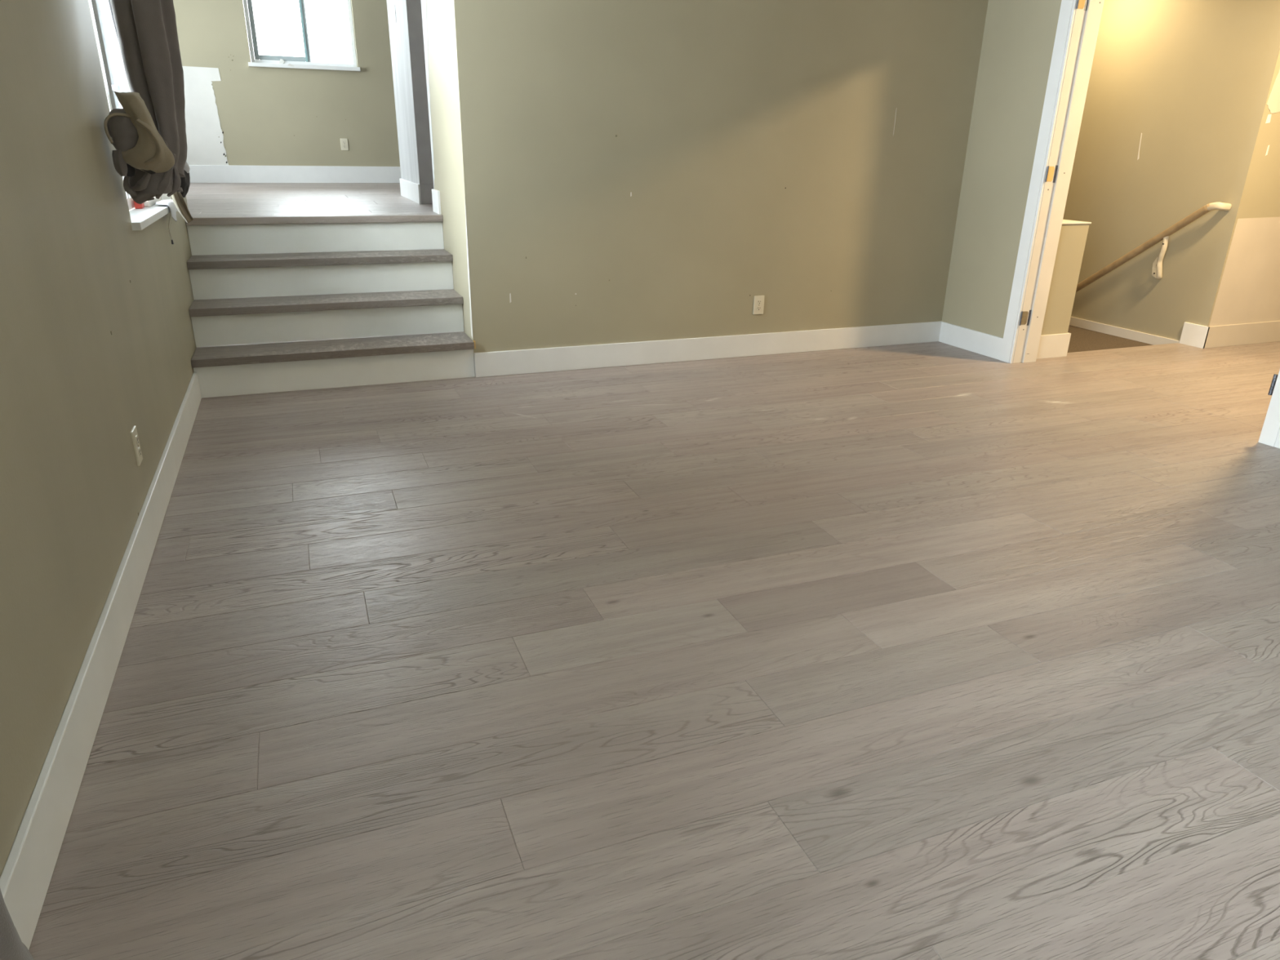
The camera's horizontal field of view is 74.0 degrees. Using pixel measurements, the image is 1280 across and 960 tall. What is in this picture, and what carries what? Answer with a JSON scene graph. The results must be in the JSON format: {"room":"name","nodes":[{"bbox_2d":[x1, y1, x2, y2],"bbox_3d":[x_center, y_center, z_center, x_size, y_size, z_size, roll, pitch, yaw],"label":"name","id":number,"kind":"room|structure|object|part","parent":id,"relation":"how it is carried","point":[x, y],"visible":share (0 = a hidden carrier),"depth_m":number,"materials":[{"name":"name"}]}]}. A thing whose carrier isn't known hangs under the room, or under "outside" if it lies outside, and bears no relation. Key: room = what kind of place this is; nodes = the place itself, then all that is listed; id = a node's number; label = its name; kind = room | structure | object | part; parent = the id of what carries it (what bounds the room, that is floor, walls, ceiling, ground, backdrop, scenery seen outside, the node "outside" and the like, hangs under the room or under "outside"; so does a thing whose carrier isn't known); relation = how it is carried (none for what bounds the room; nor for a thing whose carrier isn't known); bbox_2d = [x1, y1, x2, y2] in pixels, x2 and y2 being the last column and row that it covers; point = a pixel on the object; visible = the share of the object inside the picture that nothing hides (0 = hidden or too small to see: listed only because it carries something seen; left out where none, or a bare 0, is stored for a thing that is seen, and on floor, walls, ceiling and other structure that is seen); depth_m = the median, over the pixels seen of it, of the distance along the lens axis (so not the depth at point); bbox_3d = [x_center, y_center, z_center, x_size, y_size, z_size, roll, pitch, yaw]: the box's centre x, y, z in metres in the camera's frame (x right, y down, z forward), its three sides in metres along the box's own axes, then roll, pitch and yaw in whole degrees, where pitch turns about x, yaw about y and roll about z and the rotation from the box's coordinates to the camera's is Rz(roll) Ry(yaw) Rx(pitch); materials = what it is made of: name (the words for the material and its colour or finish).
{"room":"empty living room","nodes":[
{"label":"empty living room","id":0,"kind":"room"},
{"bbox_2d":[0,0,196,877],"bbox_3d":[-1.282,-1.009,1.410,0.151,3.080,6.570,-7,23,-20],"label":"wall","id":1,"kind":"structure","parent":0,"point":[97,340],"depth_m":1.91,"materials":[{"name":"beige paint"}]},
{"bbox_2d":[0,371,201,954],"bbox_3d":[-1.052,0.523,1.557,0.015,0.128,5.598,-7,23,-20],"label":"baseboard","id":2,"kind":"structure","parent":1,"relation":"attached to","point":[26,875],"depth_m":1.66,"materials":[{"name":"white paint"}]},
{"bbox_2d":[88,0,171,230],"bbox_3d":[-2.013,-1.710,3.188,0.176,1.378,1.298,-7,23,-20],"label":"window","id":3,"kind":"structure","parent":1,"relation":"in","point":[141,219],"depth_m":3.41,"materials":[{"name":"white plastic"}]},
{"bbox_3d":[-2.062,-1.707,3.147,0.004,1.260,1.141,-7,23,-20],"label":"pane","id":4,"kind":"part","parent":3,"relation":"part of","materials":[{"name":"clear glass"}]},
{"bbox_2d":[97,0,131,92],"bbox_3d":[-2.071,-1.922,3.271,0.024,0.785,0.345,-7,23,-20],"label":"window blind","id":5,"kind":"object","parent":3,"relation":"attached to","point":[119,77],"visible":0.85,"depth_m":3.32,"materials":[{"name":"white"}]},
{"bbox_2d":[133,199,144,208],"bbox_3d":[-2.050,-1.131,3.476,0.028,0.036,0.060,-7,23,-20],"label":"block","id":6,"kind":"object","parent":3,"relation":"on","point":[138,205],"visible":0.7,"depth_m":3.45,"materials":[{"name":"plastic"}]},
{"bbox_3d":[-1.995,-1.084,3.445,0.113,0.026,1.298,-7,23,-20],"label":"sill","id":7,"kind":"part","parent":3,"relation":"part of","materials":[{"name":"white paint"}]},
{"bbox_2d":[143,197,161,207],"bbox_3d":[-2.141,-1.219,3.710,0.045,0.026,0.400,-7,23,-20],"label":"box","id":8,"kind":"object","parent":3,"relation":"on","point":[148,203],"visible":0.34,"depth_m":3.60,"materials":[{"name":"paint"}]},
{"bbox_2d":[155,199,178,222],"bbox_3d":[-2.060,-1.176,3.709,0.068,0.088,0.291,-7,23,-20],"label":"sheet","id":9,"kind":"object","parent":3,"relation":"on","point":[170,202],"visible":0.87,"depth_m":3.64,"materials":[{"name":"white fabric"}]},
{"bbox_2d":[168,206,173,244],"bbox_3d":[-2.031,-1.100,3.672,0.016,0.165,0.098,-14,26,-33],"label":"blind cord","id":10,"kind":"object","parent":3,"relation":"hanging from","point":[172,242],"visible":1,"depth_m":3.67,"materials":[{"name":"beige paint"}]},
{"bbox_3d":[-2.030,-1.106,3.665,0.015,0.148,0.091,-15,27,-36],"label":"cord","id":11,"kind":"part","parent":10,"relation":"part of","materials":[{"name":"beige paint"}]},
{"bbox_2d":[130,426,142,466],"bbox_3d":[-1.492,-0.101,2.520,0.010,0.107,0.066,-7,23,-20],"label":"power outlet","id":12,"kind":"object","parent":1,"relation":"attached to","point":[134,433],"visible":1,"depth_m":2.50,"materials":[{"name":"beige plastic"}]},
{"bbox_2d":[135,435,138,444],"bbox_3d":[-1.489,-0.119,2.514,0.004,0.025,0.031,-7,23,-20],"label":"receptacle","id":13,"kind":"object","parent":12,"relation":"attached to","point":[136,436],"depth_m":2.51,"materials":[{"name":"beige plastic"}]},
{"bbox_2d":[137,446,141,456],"bbox_3d":[-1.489,-0.084,2.528,0.004,0.025,0.031,-7,23,-20],"label":"receptacle","id":14,"kind":"object","parent":12,"relation":"attached to","point":[139,447],"depth_m":2.52,"materials":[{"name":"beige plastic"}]},
{"bbox_2d":[173,0,399,166],"bbox_3d":[-2.727,-4.013,8.047,5.950,2.380,0.142,-7,23,-20],"label":"wall","id":15,"kind":"structure","parent":0,"point":[237,113],"depth_m":7.92,"materials":[{"name":"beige paint"}]},
{"bbox_2d":[191,164,400,182],"bbox_3d":[-2.692,-3.010,8.374,5.700,0.154,0.015,-7,23,-20],"label":"baseboard","id":16,"kind":"structure","parent":15,"relation":"attached to","point":[202,173],"depth_m":8.14,"materials":[{"name":"white paint"}]},
{"bbox_2d":[243,0,360,71],"bbox_3d":[-3.111,-4.361,7.716,0.969,1.139,0.174,-7,23,-20],"label":"window","id":17,"kind":"structure","parent":15,"relation":"in","point":[257,60],"depth_m":7.83,"materials":[{"name":"white plastic"}]},
{"bbox_3d":[-3.300,-4.369,7.677,0.477,1.043,0.022,-7,23,-20],"label":"sliding sash","id":18,"kind":"part","parent":17,"relation":"part of","materials":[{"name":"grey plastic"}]},
{"bbox_3d":[-3.109,-3.836,7.891,0.969,0.033,0.105,-7,23,-20],"label":"sill","id":19,"kind":"part","parent":17,"relation":"part of","materials":[{"name":"white paint"}]},
{"bbox_2d":[340,138,348,150],"bbox_3d":[-2.858,-3.245,8.214,0.066,0.107,0.010,-7,23,-20],"label":"power outlet","id":20,"kind":"object","parent":15,"relation":"attached to","point":[344,142],"visible":1,"depth_m":8.21,"materials":[{"name":"beige plastic"}]},
{"bbox_2d":[186,182,437,217],"bbox_3d":[-1.973,-2.223,6.629,5.750,0.014,4.160,-7,23,-20],"label":"floor","id":21,"kind":"structure","parent":0,"point":[206,199],"depth_m":5.81,"materials":[{"name":"grey wood"}]},
{"bbox_2d":[386,0,473,337],"bbox_3d":[-1.173,-2.457,5.104,0.335,3.080,2.680,-7,23,-20],"label":"wall","id":22,"kind":"structure","parent":0,"point":[435,13],"depth_m":4.76,"materials":[{"name":"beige paint"}]},
{"bbox_2d":[399,178,421,204],"bbox_3d":[-1.635,-2.057,6.032,0.012,0.123,1.014,-7,23,-20],"label":"baseboard","id":23,"kind":"structure","parent":22,"relation":"attached to","point":[410,190],"depth_m":5.93,"materials":[{"name":"white paint"}]},
{"bbox_2d":[419,184,434,204],"bbox_3d":[-1.298,-1.904,5.657,0.320,0.123,0.014,-7,23,-20],"label":"baseboard","id":24,"kind":"structure","parent":22,"relation":"attached to","point":[425,189],"depth_m":5.61,"materials":[{"name":"white wood"}]},
{"bbox_2d":[431,189,441,214],"bbox_3d":[-1.175,-1.608,4.904,0.014,0.126,0.220,-7,23,-20],"label":"baseboard","id":25,"kind":"structure","parent":22,"relation":"attached to","point":[435,193],"depth_m":4.86,"materials":[{"name":"white paint"}]},
{"bbox_2d":[26,341,1279,959],"bbox_3d":[2.443,0.138,2.884,7.570,0.014,5.646,-7,23,-20],"label":"floor","id":26,"kind":"structure","parent":0,"point":[927,651],"depth_m":1.97,"materials":[{"name":"grey wood"}]},
{"bbox_2d":[185,213,475,398],"bbox_3d":[-1.606,-0.949,4.419,1.304,0.760,0.830,-7,23,-20],"label":"staircase","id":27,"kind":"structure","parent":26,"relation":"on","point":[281,303],"depth_m":4.38,"materials":[{"name":"white paint"}]},
{"bbox_2d":[1066,342,1178,353],"bbox_3d":[3.031,-0.816,5.362,1.035,0.030,0.021,-7,23,-20],"label":"trim","id":28,"kind":"structure","parent":26,"relation":"attached to","point":[1174,343],"depth_m":5.36,"materials":[{"name":"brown wood"}]},
{"bbox_2d":[448,0,988,371],"bbox_3d":[-0.003,-2.099,4.265,4.460,3.096,0.131,-7,23,-20],"label":"wall","id":29,"kind":"structure","parent":0,"point":[630,171],"depth_m":4.52,"materials":[{"name":"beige paint"}]},
{"bbox_2d":[474,320,942,377],"bbox_3d":[0.536,-0.776,4.937,2.998,0.128,0.015,-7,23,-20],"label":"baseboard","id":30,"kind":"structure","parent":29,"relation":"attached to","point":[495,363],"depth_m":4.85,"materials":[{"name":"white paint"}]},
{"bbox_2d":[752,295,764,314],"bbox_3d":[0.687,-1.011,4.910,0.066,0.107,0.010,-7,23,-20],"label":"power outlet","id":31,"kind":"object","parent":29,"relation":"attached to","point":[758,302],"visible":1,"depth_m":4.91,"materials":[{"name":"beige plastic"}]},
{"bbox_2d":[756,299,761,304],"bbox_3d":[0.689,-1.028,4.901,0.031,0.025,0.004,-7,23,-20],"label":"receptacle","id":32,"kind":"object","parent":31,"relation":"attached to","point":[758,301],"depth_m":4.90,"materials":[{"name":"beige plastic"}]},
{"bbox_2d":[942,0,1062,337],"bbox_3d":[3.018,-1.019,2.656,0.190,2.356,5.600,-7,23,-20],"label":"wall","id":33,"kind":"structure","parent":0,"point":[1019,37],"depth_m":4.84,"materials":[{"name":"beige paint"}]},
{"bbox_2d":[938,321,1003,359],"bbox_3d":[2.027,-0.858,5.210,0.014,0.128,0.542,-7,23,-20],"label":"baseboard","id":34,"kind":"structure","parent":33,"relation":"attached to","point":[975,341],"depth_m":5.20,"materials":[{"name":"white paint"}]},
{"bbox_2d":[999,0,1279,446],"bbox_3d":[2.492,-1.368,3.954,0.219,2.010,1.625,-7,23,-20],"label":"door frame","id":35,"kind":"structure","parent":33,"relation":"in","point":[1079,20],"depth_m":4.55,"materials":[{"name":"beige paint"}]},
{"bbox_3d":[2.151,-1.628,4.603,0.018,2.010,0.075,-7,23,-20],"label":"casing","id":36,"kind":"part","parent":35,"relation":"part of","materials":[{"name":"white paint"}]},
{"bbox_3d":[2.682,-1.087,3.245,0.018,2.010,0.066,-7,23,-20],"label":"casing","id":37,"kind":"part","parent":35,"relation":"part of","materials":[{"name":"white paint"}]},
{"bbox_2d":[1274,428,1279,448],"bbox_3d":[3.303,0.392,2.080,0.014,0.128,3.422,-7,23,-20],"label":"baseboard","id":38,"kind":"structure","parent":33,"relation":"attached to","point":[1277,445],"depth_m":3.56,"materials":[{"name":"white paint"}]},
{"bbox_2d":[1040,223,1089,335],"bbox_3d":[1.756,-0.824,6.837,0.293,2.668,3.585,-7,23,-20],"label":"wall","id":39,"kind":"structure","parent":0,"point":[1073,237],"depth_m":4.92,"materials":[{"name":"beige paint"}]},
{"bbox_2d":[1036,332,1071,359],"bbox_3d":[2.427,-0.805,5.076,0.290,0.140,0.068,-7,23,-20],"label":"baseboard","id":40,"kind":"structure","parent":39,"relation":"attached to","point":[1054,345],"depth_m":5.05,"materials":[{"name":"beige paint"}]},
{"bbox_2d":[1062,219,1091,224],"bbox_3d":[1.780,-2.068,6.346,0.303,0.008,3.592,-7,23,-20],"label":"cap","id":41,"kind":"object","parent":39,"relation":"on","point":[1064,221],"visible":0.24,"depth_m":4.83,"materials":[{"name":"beige paint"}]},
{"bbox_2d":[1067,324,1153,352],"bbox_3d":[2.730,-1.044,6.093,1.062,0.052,1.628,-7,23,-20],"label":"floor","id":42,"kind":"structure","parent":0,"point":[1082,340],"depth_m":5.77,"materials":[{"name":"brown wood"}]},
{"bbox_2d":[1062,0,1269,340],"bbox_3d":[2.934,-1.731,7.048,0.141,4.240,3.650,-7,23,-20],"label":"wall","id":43,"kind":"structure","parent":0,"point":[1169,79],"depth_m":5.55,"materials":[{"name":"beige paint"}]},
{"bbox_2d":[1069,316,1179,345],"bbox_3d":[3.202,-1.177,6.296,0.013,0.062,1.730,-7,23,-20],"label":"trim","id":44,"kind":"structure","parent":43,"relation":"attached to","point":[1143,337],"depth_m":5.92,"materials":[{"name":"beige paint"}]},
{"bbox_2d":[1075,202,1231,292],"bbox_3d":[3.250,-1.429,5.970,0.090,1.083,1.529,-7,23,-20],"label":"handrail","id":45,"kind":"object","parent":43,"relation":"attached to","point":[1157,270],"visible":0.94,"depth_m":5.55,"materials":[{"name":"brown wood"}]},
{"bbox_3d":[3.420,-1.408,5.629,0.010,0.138,0.058,-7,23,-20],"label":"bracket plate","id":46,"kind":"part","parent":45,"relation":"part of","materials":[{"name":"white metal"}]},
{"bbox_2d":[1179,321,1209,348],"bbox_3d":[3.550,-0.928,5.440,0.014,0.138,0.165,-7,23,-20],"label":"baseboard","id":47,"kind":"structure","parent":43,"relation":"attached to","point":[1193,335],"depth_m":5.43,"materials":[{"name":"white paint"}]},
{"bbox_2d":[1187,0,1279,326],"bbox_3d":[4.407,-2.052,5.351,1.790,2.356,0.137,-7,23,-20],"label":"wall","id":48,"kind":"structure","parent":0,"point":[1238,282],"depth_m":5.18,"materials":[{"name":"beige paint"}]},
{"bbox_2d":[1203,320,1279,348],"bbox_3d":[4.341,-1.000,5.658,1.653,0.138,0.015,-7,23,-20],"label":"baseboard","id":49,"kind":"structure","parent":48,"relation":"attached to","point":[1222,335],"depth_m":5.48,"materials":[{"name":"white wood"}]},
{"bbox_3d":[-1.168,-1.750,1.295,0.160,0.025,5.600,-7,23,-20],"label":"curtain rod","id":50,"kind":"object","parent":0,"visible":0},
{"bbox_2d":[0,880,30,959],"bbox_3d":[-0.731,-0.267,0.627,0.121,2.225,0.220,-7,23,-20],"label":"curtain","id":51,"kind":"object","parent":50,"relation":"hanging from","point":[11,948],"visible":1,"depth_m":0.95,"materials":[{"name":"grey fabric"}]},
{"bbox_2d":[103,0,193,222],"bbox_3d":[-1.591,-1.508,2.624,0.205,1.392,0.342,0,21,-3],"label":"curtain","id":52,"kind":"object","parent":50,"relation":"hanging from","point":[148,135],"visible":1,"depth_m":2.72,"materials":[{"name":"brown fabric"}]}
]}

